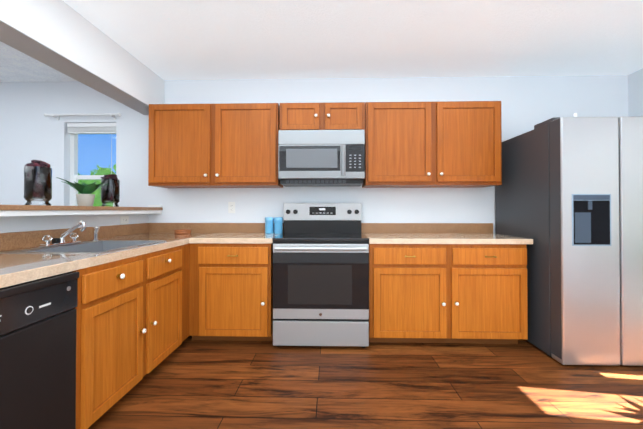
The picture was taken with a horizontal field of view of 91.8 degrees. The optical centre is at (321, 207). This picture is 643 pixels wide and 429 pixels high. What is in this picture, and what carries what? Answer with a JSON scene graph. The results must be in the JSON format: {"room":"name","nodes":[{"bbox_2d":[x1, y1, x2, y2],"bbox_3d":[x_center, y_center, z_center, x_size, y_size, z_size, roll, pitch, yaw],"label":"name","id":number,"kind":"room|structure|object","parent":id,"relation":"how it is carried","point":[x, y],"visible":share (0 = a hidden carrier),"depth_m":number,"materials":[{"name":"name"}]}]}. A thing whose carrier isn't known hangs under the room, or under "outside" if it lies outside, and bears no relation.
{"room":"kitchen","nodes":[
{"label":"kitchen","id":0,"kind":"room"},
{"bbox_2d":[24,241,103,252],"bbox_3d":[-1.629,0.332,2.006,0.004,0.173,0.609,0,-1,2],"label":"sink","id":1,"kind":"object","parent":0,"relation":"attached to","point":[89,246],"depth_m":2.03,"materials":[{"name":"grey metal"}]},
{"bbox_2d":[0,214,148,232],"bbox_3d":[-1.923,0.583,0.840,0.120,1.080,4.797,0,-1,2],"label":"wall","id":2,"kind":"structure","parent":0,"point":[8,224],"depth_m":2.17,"materials":[{"name":"white paint"}]},
{"bbox_2d":[0,205,162,216],"bbox_3d":[-1.893,0.003,0.844,0.360,0.100,4.797,0,-1,2],"label":"sill","id":3,"kind":"structure","parent":2,"relation":"on","point":[27,210],"depth_m":2.10,"materials":[{"name":"white wood"}]},
{"bbox_2d":[24,160,51,204],"bbox_3d":[-1.851,-0.162,2.037,0.136,0.299,0.141,0,-1,2],"label":"vase","id":4,"kind":"object","parent":3,"relation":"on","point":[37,179],"visible":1,"depth_m":2.00,"materials":[{"name":"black glass"}]},
{"bbox_2d":[56,177,106,205],"bbox_3d":[-1.846,-0.114,2.446,0.346,0.211,0.352,0,-1,2],"label":"plant pot","id":5,"kind":"object","parent":3,"relation":"on","point":[85,197],"visible":0.96,"depth_m":2.39,"materials":[{"name":"grey ceramic"}]},
{"bbox_2d":[101,174,119,206],"bbox_3d":[-1.830,-0.149,2.706,0.143,0.285,0.136,0,-1,2],"label":"vase","id":6,"kind":"object","parent":3,"relation":"on","point":[110,191],"visible":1,"depth_m":2.67,"materials":[{"name":"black glass"}]},
{"bbox_2d":[120,216,128,223],"bbox_3d":[-1.804,0.116,2.853,0.008,0.072,0.116,0,-1,2],"label":"outlet","id":7,"kind":"object","parent":2,"relation":"attached to","point":[124,219],"visible":1,"depth_m":2.85,"materials":[{"name":"white plastic"}]},
{"bbox_2d":[104,241,143,248],"bbox_3d":[-1.411,0.334,2.303,0.416,0.173,0.004,0,-1,2],"label":"sink","id":8,"kind":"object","parent":0,"relation":"attached to","point":[107,244],"depth_m":2.30,"materials":[{"name":"grey metal"}]},
{"bbox_2d":[100,241,159,276],"bbox_3d":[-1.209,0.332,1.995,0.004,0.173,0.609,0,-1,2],"label":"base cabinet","id":9,"kind":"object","parent":0,"relation":"attached to","point":[130,264],"depth_m":1.87,"materials":[{"name":"brown wood"}]},
{"bbox_2d":[0,75,627,233],"bbox_3d":[-0.556,-0.090,3.281,7.560,2.470,0.140,0,-1,2],"label":"wall","id":10,"kind":"structure","parent":0,"point":[29,131],"depth_m":3.22,"materials":[{"name":"white paint"}]},
{"bbox_2d":[44,113,120,119],"bbox_3d":[-2.464,-0.946,3.231,0.804,0.060,0.073,0,-1,2],"label":"curtain rod","id":11,"kind":"object","parent":10,"relation":"attached to","point":[113,115],"visible":1,"depth_m":3.21,"materials":[{"name":"white metal"}]},
{"bbox_2d":[67,123,115,206],"bbox_3d":[-2.422,-0.325,3.329,0.557,1.140,0.121,0,-1,2],"label":"window","id":12,"kind":"structure","parent":10,"relation":"in","point":[75,130],"depth_m":3.34,"materials":[{"name":"white"}]},
{"bbox_2d":[148,103,282,187],"bbox_3d":[-1.006,-0.584,3.052,1.216,0.763,0.346,0,-1,2],"label":"upper cabinet","id":13,"kind":"object","parent":10,"relation":"attached to","point":[229,145],"depth_m":2.89,"materials":[{"name":"brown wood"}]},
{"bbox_2d":[228,202,234,212],"bbox_3d":[-0.926,0.000,3.216,0.072,0.116,0.008,0,-1,2],"label":"outlet","id":14,"kind":"object","parent":10,"relation":"attached to","point":[231,207],"visible":1,"depth_m":3.21,"materials":[{"name":"white plastic"}]},
{"bbox_2d":[280,102,367,132],"bbox_3d":[0.009,-0.831,3.027,0.787,0.268,0.346,0,-1,2],"label":"upper cabinet","id":15,"kind":"object","parent":10,"relation":"attached to","point":[336,115],"depth_m":2.86,"materials":[{"name":"brown wood"}]},
{"bbox_2d":[278,130,364,186],"bbox_3d":[0.004,-0.454,2.974,0.773,0.478,0.445,0,-1,2],"label":"microwave","id":16,"kind":"object","parent":15,"relation":"attached to","point":[321,158],"visible":1,"depth_m":2.79,"materials":[{"name":"silver metal"}]},
{"bbox_2d":[362,101,501,187],"bbox_3d":[1.023,-0.584,2.997,1.229,0.763,0.346,0,-1,2],"label":"upper cabinet","id":17,"kind":"object","parent":10,"relation":"attached to","point":[449,144],"depth_m":2.83,"materials":[{"name":"brown wood"}]},
{"bbox_2d":[0,0,642,81],"bbox_3d":[-0.623,-1.387,0.849,7.560,0.080,5.050,0,-1,2],"label":"ceiling","id":18,"kind":"structure","parent":0,"point":[231,39],"depth_m":2.46,"materials":[{"name":"white paint"}]},
{"bbox_2d":[0,0,164,114],"bbox_3d":[-1.807,-1.166,0.852,0.212,0.361,4.797,0,-1,2],"label":"header beam","id":19,"kind":"structure","parent":18,"relation":"attached to","point":[62,36],"depth_m":2.16,"materials":[{"name":"white paint"}]},
{"bbox_2d":[88,336,642,428],"bbox_3d":[-0.623,1.153,0.826,7.560,0.060,5.050,0,-1,2],"label":"floor","id":20,"kind":"structure","parent":0,"point":[188,383],"depth_m":1.93,"materials":[{"name":"brown wood"}]},
{"bbox_2d":[0,271,79,428],"bbox_3d":[-1.470,0.707,1.133,0.710,0.837,0.604,0,-1,2],"label":"dishwasher","id":21,"kind":"object","parent":20,"relation":"on","point":[38,318],"visible":1,"depth_m":1.24,"materials":[{"name":"black plastic"}]},
{"bbox_2d":[8,261,115,428],"bbox_3d":[-1.473,0.709,1.544,0.737,0.841,0.211,0,-1,2],"label":"base cabinet","id":22,"kind":"object","parent":20,"relation":"on","point":[96,302],"depth_m":1.54,"materials":[{"name":"brown wood"}]},
{"bbox_2d":[116,261,183,401],"bbox_3d":[-1.460,0.783,2.013,0.737,0.700,0.730,0,-1,2],"label":"base cabinet","id":23,"kind":"object","parent":20,"relation":"on","point":[151,296],"depth_m":1.97,"materials":[{"name":"brown wood"}]},
{"bbox_2d":[160,241,191,344],"bbox_3d":[-1.447,0.717,2.488,0.737,0.841,0.281,0,-1,2],"label":"base cabinet","id":24,"kind":"object","parent":20,"relation":"on","point":[182,252],"depth_m":2.52,"materials":[{"name":"brown wood"}]},
{"bbox_2d":[192,241,272,340],"bbox_3d":[-0.758,0.720,2.884,0.698,0.841,0.645,0,-1,2],"label":"base cabinet","id":25,"kind":"object","parent":20,"relation":"on","point":[232,281],"depth_m":2.57,"materials":[{"name":"brown wood"}]},
{"bbox_2d":[0,233,203,287],"bbox_3d":[-1.488,0.264,1.322,0.718,0.044,3.778,0,-1,2],"label":"countertop","id":26,"kind":"structure","parent":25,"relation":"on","point":[15,268],"depth_m":1.55,"materials":[{"name":"beige stone"}]},
{"bbox_2d":[174,229,190,233],"bbox_3d":[-1.366,0.236,3.075,0.154,0.042,0.154,0,-1,2],"label":"box","id":27,"kind":"object","parent":26,"relation":"on","point":[182,231],"visible":1,"depth_m":3.02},
{"bbox_2d":[188,233,279,244],"bbox_3d":[-0.740,0.278,2.877,0.694,0.044,0.629,0,-1,2],"label":"countertop","id":28,"kind":"structure","parent":25,"relation":"on","point":[207,236],"depth_m":2.64,"materials":[{"name":"beige stone"}]},
{"bbox_2d":[265,217,273,233],"bbox_3d":[-0.516,0.177,3.088,0.088,0.160,0.088,0,-1,2],"label":"canister","id":29,"kind":"object","parent":28,"relation":"on","point":[269,225],"visible":1,"depth_m":3.05,"materials":[{"name":"blue glass"}]},
{"bbox_2d":[274,217,282,233],"bbox_3d":[-0.427,0.177,3.086,0.088,0.160,0.088,0,-1,2],"label":"canister","id":30,"kind":"object","parent":28,"relation":"on","point":[278,225],"visible":1,"depth_m":3.05,"materials":[{"name":"blue glass"}]},
{"bbox_2d":[272,203,368,347],"bbox_3d":[0.001,0.547,2.793,0.775,1.187,0.724,0,-1,2],"label":"range","id":31,"kind":"object","parent":20,"relation":"on","point":[320,274],"visible":1,"depth_m":2.49,"materials":[{"name":"silver metal"}]},
{"bbox_2d":[369,241,531,343],"bbox_3d":[1.031,0.720,2.835,1.265,0.841,0.645,0,-1,2],"label":"base cabinet","id":32,"kind":"object","parent":20,"relation":"on","point":[420,291],"depth_m":2.52,"materials":[{"name":"brown wood"}]},
{"bbox_2d":[362,233,532,243],"bbox_3d":[1.052,0.277,2.828,1.310,0.044,0.629,0,-1,2],"label":"countertop","id":33,"kind":"structure","parent":32,"relation":"on","point":[372,236],"depth_m":2.64,"materials":[{"name":"beige stone"}]},
{"bbox_2d":[495,113,642,365],"bbox_3d":[2.182,0.231,2.653,0.916,1.816,0.903,0,-1,2],"label":"fridge","id":34,"kind":"object","parent":20,"relation":"on","point":[569,196],"visible":0.9,"depth_m":2.22,"materials":[{"name":"grey metal"}]},
{"bbox_2d":[628,68,642,116],"bbox_3d":[3.019,-0.114,0.664,0.030,2.470,4.900,0,-1,2],"label":"wall","id":35,"kind":"structure","parent":0,"point":[635,93],"depth_m":3.05,"materials":[{"name":"white paint"}]},
{"label":"outside","id":36,"kind":"structure","parent":0,"visible":0},
{"bbox_2d":[78,134,115,205],"bbox_3d":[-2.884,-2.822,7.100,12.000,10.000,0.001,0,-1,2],"label":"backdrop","id":37,"kind":"structure","parent":36,"point":[96,160],"depth_m":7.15,"materials":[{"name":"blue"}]}
]}

